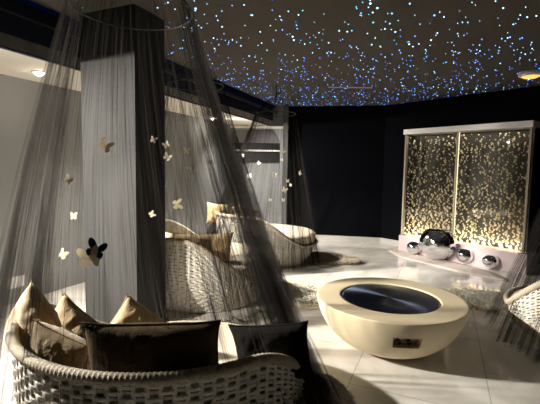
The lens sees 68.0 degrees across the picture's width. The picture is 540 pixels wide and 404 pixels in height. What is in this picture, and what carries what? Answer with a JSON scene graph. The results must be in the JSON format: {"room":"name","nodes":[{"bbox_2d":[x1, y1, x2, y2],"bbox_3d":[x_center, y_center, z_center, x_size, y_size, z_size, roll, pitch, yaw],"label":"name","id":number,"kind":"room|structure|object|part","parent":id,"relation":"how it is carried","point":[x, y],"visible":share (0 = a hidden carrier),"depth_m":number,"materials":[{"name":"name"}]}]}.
{"room":"spa relaxation room","nodes":[
{"label":"spa relaxation room","id":0,"kind":"room"},
{"bbox_2d":[0,74,231,307],"bbox_3d":[-1.944,-0.544,6.188,0.120,3.000,5.307,3,5,23],"label":"wall","id":1,"kind":"structure","parent":0,"point":[19,97],"depth_m":4.73,"materials":[{"name":"grey paint"}]},
{"bbox_2d":[6,275,24,289],"bbox_3d":[-2.745,0.866,4.320,0.017,0.120,0.190,3,5,23],"label":"wall socket","id":2,"kind":"object","parent":1,"relation":"attached to","point":[19,281],"visible":0.88,"depth_m":4.32,"materials":[{"name":"white paint"}]},
{"bbox_2d":[80,4,165,323],"bbox_3d":[-1.343,-0.243,3.695,0.613,2.830,0.390,3,5,23],"label":"wall column","id":3,"kind":"structure","parent":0,"point":[106,202],"depth_m":3.52,"materials":[{"name":"grey paint"}]},
{"bbox_2d":[0,32,272,125],"bbox_3d":[-3.444,-1.372,4.102,3.270,0.100,12.946,3,5,21],"label":"ceiling","id":4,"kind":"structure","parent":0,"point":[13,64],"depth_m":4.11,"materials":[{"name":"beige paint"}]},
{"bbox_2d":[31,70,46,75],"bbox_3d":[-2.295,-1.272,3.974,0.134,0.038,0.134,1,5,0],"label":"recessed light","id":5,"kind":"object","parent":4,"relation":"in","point":[38,73],"visible":1,"depth_m":3.95,"materials":[{"name":"white paint"}]},
{"bbox_2d":[231,130,279,223],"bbox_3d":[-0.380,-0.665,9.016,1.503,2.830,0.120,1,5,0],"label":"wall","id":6,"kind":"structure","parent":0,"point":[262,182],"depth_m":8.97,"materials":[{"name":"grey paint"}]},
{"bbox_2d":[232,106,282,223],"bbox_3d":[-0.380,-0.645,8.772,1.503,2.830,0.350,1,5,0],"label":"wall","id":7,"kind":"structure","parent":0,"point":[276,122],"depth_m":8.55,"materials":[{"name":"grey paint"}]},
{"bbox_2d":[0,0,272,125],"bbox_3d":[-1.860,-1.463,3.714,0.050,0.420,12.488,3,5,21],"label":"ceiling beam","id":8,"kind":"structure","parent":7,"relation":"attached to","point":[10,24],"depth_m":3.61,"materials":[{"name":"black paint"}]},
{"bbox_2d":[19,0,275,107],"bbox_3d":[-1.776,-1.650,3.687,0.012,0.030,12.488,3,5,21],"label":"trim","id":9,"kind":"structure","parent":7,"relation":"attached to","point":[28,2],"depth_m":3.70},
{"bbox_2d":[231,142,279,161],"bbox_3d":[-0.346,-1.101,8.890,1.130,0.420,0.050,1,5,0],"label":"trim","id":10,"kind":"structure","parent":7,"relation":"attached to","point":[254,156],"depth_m":8.87,"materials":[{"name":"black plastic"}]},
{"bbox_2d":[231,149,279,151],"bbox_3d":[-0.345,-1.136,8.827,1.110,0.035,0.060,1,5,0],"label":"trim","id":11,"kind":"structure","parent":7,"relation":"attached to","point":[232,149],"depth_m":8.80,"materials":[{"name":"white paint"}]},
{"bbox_2d":[230,125,282,128],"bbox_3d":[-0.364,-1.590,8.489,1.503,0.050,0.060,1,5,0],"label":"trim","id":12,"kind":"structure","parent":7,"relation":"attached to","point":[231,126],"depth_m":8.46,"materials":[{"name":"beige paint"}]},
{"bbox_2d":[281,104,288,224],"bbox_3d":[0.311,-0.609,8.478,0.100,2.830,0.240,1,5,0],"label":"trim","id":13,"kind":"structure","parent":7,"relation":"attached to","point":[285,119],"depth_m":8.35,"materials":[{"name":"grey paint"}]},
{"bbox_2d":[0,240,539,403],"bbox_3d":[0.179,1.227,4.014,12.400,0.100,12.200,1,5,0],"label":"floor","id":14,"kind":"structure","parent":0,"point":[475,367],"depth_m":3.36,"materials":[{"name":"beige tile"}]},
{"bbox_2d":[5,303,305,403],"bbox_3d":[-0.569,0.945,2.335,1.615,0.709,1.615,-1,5,-27],"label":"daybed","id":15,"kind":"object","parent":14,"relation":"on","point":[259,377],"visible":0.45,"depth_m":1.62,"materials":[{"name":"wicker"}]},
{"bbox_2d":[5,279,63,350],"bbox_3d":[-1.229,0.672,2.085,0.544,0.545,0.184,4,6,32],"label":"throw pillow","id":16,"kind":"object","parent":15,"relation":"on","point":[47,313],"visible":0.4,"depth_m":2.02,"materials":[{"name":"beige fabric"}]},
{"bbox_2d":[30,319,88,369],"bbox_3d":[-0.992,0.732,1.886,0.394,0.367,0.189,2,5,11],"label":"throw pillow","id":17,"kind":"object","parent":15,"relation":"on","point":[55,344],"visible":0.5,"depth_m":1.81,"materials":[{"name":"beige fabric"}]},
{"bbox_2d":[55,291,98,369],"bbox_3d":[-1.101,0.822,2.238,0.635,0.623,0.193,2,5,12],"label":"throw pillow","id":18,"kind":"object","parent":15,"relation":"on","point":[70,314],"visible":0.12,"depth_m":2.21,"materials":[{"name":"beige fabric"}]},
{"bbox_2d":[110,293,167,323],"bbox_3d":[-0.836,0.880,2.533,0.610,0.606,0.168,1,5,1],"label":"throw pillow","id":19,"kind":"object","parent":15,"relation":"on","point":[131,311],"visible":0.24,"depth_m":2.49,"materials":[{"name":"beige fabric"}]},
{"bbox_2d":[79,319,221,372],"bbox_3d":[-0.494,0.681,1.702,0.599,0.400,0.202,1,5,-5],"label":"throw pillow","id":20,"kind":"object","parent":15,"relation":"on","point":[141,347],"visible":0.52,"depth_m":1.62,"materials":[{"name":"brown fabric"}]},
{"bbox_2d":[11,357,305,403],"bbox_3d":[-0.570,0.953,2.339,1.601,0.661,1.569,3,5,24],"label":"base","id":21,"kind":"object","parent":15,"relation":"attached to","point":[260,380],"depth_m":1.63,"materials":[{"name":"wicker"}]},
{"bbox_2d":[218,325,237,363],"bbox_3d":[-0.564,1.072,2.367,1.489,0.205,1.489,3,5,24],"label":"seat cushion","id":22,"kind":"object","parent":15,"relation":"on","point":[232,354],"depth_m":2.66,"materials":[{"name":"beige fabric"}]},
{"bbox_2d":[228,320,316,379],"bbox_3d":[0.010,0.746,1.988,0.444,0.374,0.165,2,5,15],"label":"throw pillow","id":23,"kind":"object","parent":15,"relation":"on","point":[290,339],"visible":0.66,"depth_m":1.93,"materials":[{"name":"black fabric"}]},
{"bbox_2d":[165,219,276,312],"bbox_3d":[-0.775,0.691,4.728,1.718,0.815,1.718,4,5,31],"label":"daybed","id":24,"kind":"object","parent":14,"relation":"on","point":[180,270],"visible":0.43,"depth_m":3.98,"materials":[{"name":"wicker"}]},
{"bbox_2d":[165,232,172,237],"bbox_3d":[-1.143,0.484,4.396,0.396,0.386,0.172,4,5,30],"label":"throw pillow","id":25,"kind":"object","parent":24,"relation":"on","point":[168,235],"visible":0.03,"depth_m":4.27,"materials":[{"name":"beige fabric"}]},
{"bbox_2d":[172,232,233,261],"bbox_3d":[-0.703,0.525,4.198,0.646,0.456,0.196,0,5,-13],"label":"throw pillow","id":26,"kind":"object","parent":24,"relation":"on","point":[205,239],"visible":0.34,"depth_m":4.14,"materials":[{"name":"beige fabric"}]},
{"bbox_2d":[165,243,272,310],"bbox_3d":[-0.772,0.700,4.728,1.670,0.760,1.703,-1,5,-20],"label":"frame","id":27,"kind":"object","parent":24,"relation":"on","point":[180,270],"depth_m":3.97,"materials":[{"name":"wicker"}]},
{"bbox_2d":[227,243,272,276],"bbox_3d":[-0.752,0.699,4.735,1.584,0.235,1.584,-1,5,-20],"label":"seat cushion","id":28,"kind":"object","parent":24,"relation":"on","point":[237,253],"depth_m":4.49,"materials":[{"name":"beige fabric"}]},
{"bbox_2d":[215,207,317,268],"bbox_3d":[-0.073,0.548,6.612,1.718,0.815,1.718,4,5,31],"label":"daybed","id":29,"kind":"object","parent":14,"relation":"on","point":[278,241],"visible":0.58,"depth_m":5.92,"materials":[{"name":"wicker"}]},
{"bbox_2d":[206,202,229,223],"bbox_3d":[-0.824,0.190,6.339,0.408,0.386,0.172,2,5,7],"label":"throw pillow","id":30,"kind":"object","parent":29,"relation":"on","point":[211,214],"visible":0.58,"depth_m":6.28,"materials":[{"name":"beige fabric"}]},
{"bbox_2d":[233,202,258,216],"bbox_3d":[-0.410,0.220,6.292,0.507,0.500,0.178,-1,5,-24],"label":"throw pillow","id":31,"kind":"object","parent":29,"relation":"on","point":[247,209],"visible":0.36,"depth_m":6.22,"materials":[{"name":"beige fabric"}]},
{"bbox_2d":[271,224,314,244],"bbox_3d":[-0.050,0.556,6.618,1.584,0.235,1.584,0,5,-14],"label":"seat cushion","id":32,"kind":"object","parent":29,"relation":"on","point":[308,233],"depth_m":6.27,"materials":[{"name":"beige fabric"}]},
{"bbox_2d":[274,278,324,307],"bbox_3d":[0.399,1.078,4.766,0.864,0.080,0.994,0,5,-17],"label":"sheepskin rug","id":33,"kind":"object","parent":14,"relation":"on","point":[303,293],"visible":0.72,"depth_m":4.67,"materials":[{"name":"beige fur"}]},
{"bbox_2d":[292,251,361,265],"bbox_3d":[0.920,0.935,6.608,1.240,0.080,0.815,2,5,17],"label":"sheepskin rug","id":34,"kind":"object","parent":14,"relation":"on","point":[325,259],"visible":0.79,"depth_m":6.40,"materials":[{"name":"beige fur"}]},
{"bbox_2d":[308,372,356,403],"bbox_3d":[0.388,1.266,2.620,0.328,0.059,0.537,0,5,-16],"label":"sheepskin rug","id":35,"kind":"object","parent":14,"relation":"on","point":[336,390],"visible":0.69,"depth_m":2.62,"materials":[{"name":"beige fur"}]},
{"bbox_2d":[317,277,469,358],"bbox_3d":[1.022,1.025,3.454,1.240,0.425,1.240,2,5,15],"label":"coffee table","id":36,"kind":"object","parent":14,"relation":"on","point":[390,318],"visible":1,"depth_m":3.09,"materials":[{"name":"beige concrete"}]},
{"bbox_2d":[388,250,508,280],"bbox_3d":[2.813,1.001,6.579,0.528,0.019,2.309,-2,5,-29],"label":"floor mat","id":37,"kind":"object","parent":14,"relation":"on","point":[442,263],"visible":0.99,"depth_m":6.39,"materials":[{"name":"fabric"}]},
{"bbox_2d":[407,241,420,253],"bbox_3d":[2.590,0.824,7.200,0.250,0.232,0.250,1,5,0],"label":"ball","id":38,"kind":"object","parent":37,"relation":"on","point":[413,247],"visible":0.91,"depth_m":7.11,"materials":[{"name":"silver metal"}]},
{"bbox_2d":[419,227,457,259],"bbox_3d":[2.860,0.710,6.813,0.608,0.531,0.608,0,5,-11],"label":"ball","id":39,"kind":"object","parent":37,"relation":"on","point":[435,243],"visible":1,"depth_m":6.60,"materials":[{"name":"silver metal"}]},
{"bbox_2d":[456,248,473,262],"bbox_3d":[3.199,0.881,6.562,0.269,0.243,0.269,0,5,-11],"label":"ball","id":40,"kind":"object","parent":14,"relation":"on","point":[464,255],"visible":1,"depth_m":6.47,"materials":[{"name":"silver metal"}]},
{"bbox_2d":[398,120,539,274],"bbox_3d":[3.269,-0.132,6.755,0.400,2.265,2.137,-3,6,-39],"label":"water feature wall","id":41,"kind":"structure","parent":14,"relation":"on","point":[476,182],"depth_m":6.62,"materials":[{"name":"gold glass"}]},
{"bbox_3d":[2.509,-0.315,7.453,0.060,1.860,0.030,-3,6,-39],"label":"post","id":42,"kind":"part","parent":41,"relation":"part of","materials":[{"name":"metal"}]},
{"bbox_3d":[2.622,-0.323,7.567,0.160,1.860,0.012,-3,6,-39],"label":"panel","id":43,"kind":"part","parent":41,"relation":"part of","materials":[{"name":"gold plastic"}]},
{"bbox_3d":[3.792,-0.164,5.892,0.060,1.860,0.030,-3,6,-39],"label":"post","id":44,"kind":"part","parent":41,"relation":"part of","materials":[{"name":"metal"}]},
{"bbox_3d":[3.927,-0.169,5.980,0.160,1.860,0.012,-3,6,-39],"label":"panel","id":45,"kind":"part","parent":41,"relation":"part of","materials":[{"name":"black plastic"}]},
{"bbox_2d":[444,287,508,312],"bbox_3d":[2.388,1.126,4.601,1.124,0.080,0.724,1,5,6],"label":"sheepskin rug","id":46,"kind":"object","parent":14,"relation":"on","point":[487,301],"visible":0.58,"depth_m":4.50,"materials":[{"name":"beige fur"}]},
{"bbox_2d":[481,254,499,267],"bbox_3d":[3.446,0.926,6.252,0.249,0.213,0.249,0,5,-11],"label":"ball","id":47,"kind":"object","parent":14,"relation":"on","point":[488,260],"visible":1,"depth_m":6.17,"materials":[{"name":"silver metal"}]},
{"bbox_2d":[503,280,539,349],"bbox_3d":[2.943,0.871,3.336,1.718,0.815,1.718,3,5,25],"label":"daybed","id":48,"kind":"object","parent":14,"relation":"on","point":[528,308],"visible":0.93,"depth_m":3.31,"materials":[{"name":"wicker"}]},
{"bbox_2d":[29,0,539,105],"bbox_3d":[0.230,-1.692,3.773,12.400,0.100,12.200,1,5,0],"label":"ceiling","id":49,"kind":"structure","parent":0,"point":[484,18],"depth_m":4.23,"materials":[{"name":"paint"}]},
{"bbox_2d":[0,0,339,403],"bbox_3d":[-0.552,-0.128,2.267,2.052,2.797,1.976,1,5,0],"label":"canopy","id":50,"kind":"object","parent":49,"relation":"hanging from","point":[94,253],"visible":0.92,"depth_m":2.08,"materials":[{"name":"grey fabric"}]},
{"bbox_2d":[163,40,288,322],"bbox_3d":[-0.742,-0.307,4.595,2.062,2.828,2.094,1,5,0],"label":"canopy","id":51,"kind":"object","parent":49,"relation":"hanging from","point":[166,107],"visible":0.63,"depth_m":3.97,"materials":[{"name":"grey fabric"}]},
{"bbox_3d":[-0.767,1.054,4.710,2.018,0.094,2.049,1,5,0],"label":"hem cord","id":52,"kind":"part","parent":51,"relation":"part of","materials":[{"name":"grey fabric"}]},
{"bbox_2d":[208,85,318,266],"bbox_3d":[-0.148,-0.472,6.465,1.996,2.788,2.018,1,5,0],"label":"canopy","id":53,"kind":"object","parent":49,"relation":"hanging from","point":[280,159],"visible":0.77,"depth_m":6.08,"materials":[{"name":"grey fabric"}]},
{"bbox_2d":[328,87,371,87],"bbox_3d":[1.284,-1.838,6.422,0.703,0.010,0.030,1,5,2],"label":"light slot","id":54,"kind":"object","parent":49,"relation":"attached to","point":[328,87],"visible":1,"depth_m":6.41,"materials":[{"name":"black"}]},
{"bbox_2d":[496,230,539,353],"bbox_3d":[3.016,-0.163,3.356,2.131,2.782,2.074,1,5,0],"label":"canopy","id":55,"kind":"object","parent":49,"relation":"hanging from","point":[536,230],"visible":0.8,"depth_m":3.43,"materials":[{"name":"grey fabric"}]},
{"bbox_2d":[518,69,539,78],"bbox_3d":[3.430,-1.666,5.261,0.300,0.085,0.300,1,5,0],"label":"ceiling lamp","id":56,"kind":"object","parent":49,"relation":"attached to","point":[527,74],"visible":1,"depth_m":5.18,"materials":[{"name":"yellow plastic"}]},
{"bbox_2d":[521,75,539,78],"bbox_3d":[3.429,-1.637,5.263,0.220,0.027,0.220,1,5,0],"label":"diffuser","id":57,"kind":"object","parent":56,"relation":"attached to","point":[522,76],"depth_m":5.22,"materials":[{"name":"yellow plastic"}]},
{"bbox_2d":[286,105,385,237],"bbox_3d":[1.367,-0.676,8.480,1.999,3.000,0.120,2,5,10],"label":"wall","id":58,"kind":"structure","parent":0,"point":[342,147],"depth_m":8.41,"materials":[{"name":"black paint"}]},
{"bbox_2d":[315,235,380,242],"bbox_3d":[1.331,0.769,8.533,1.999,0.110,0.015,2,5,10],"label":"baseboard","id":59,"kind":"structure","parent":58,"relation":"attached to","point":[318,237],"depth_m":8.46,"materials":[{"name":"tile"}]},
{"bbox_2d":[381,86,539,263],"bbox_3d":[3.850,-0.471,6.523,0.120,3.000,4.600,-3,6,-39],"label":"wall","id":60,"kind":"structure","parent":0,"point":[519,104],"depth_m":7.23,"materials":[{"name":"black paint"}]},
{"bbox_2d":[380,238,539,271],"bbox_3d":[3.773,0.972,6.599,0.015,0.110,4.600,-3,6,-39],"label":"baseboard","id":61,"kind":"structure","parent":60,"relation":"attached to","point":[383,240],"depth_m":8.14,"materials":[{"name":"tile"}]},
{"bbox_3d":[-0.073,0.168,-2.053,10.660,3.000,0.120,1,5,0],"label":"wall","id":62,"kind":"structure","parent":0,"visible":0},
{"bbox_2d":[0,2,277,113],"bbox_3d":[-1.762,-1.530,3.690,0.050,0.040,12.488,3,5,21],"label":"trim","id":63,"kind":"structure","parent":62,"relation":"attached to","point":[4,7],"depth_m":3.52,"materials":[{"name":"black metal"}]}
]}

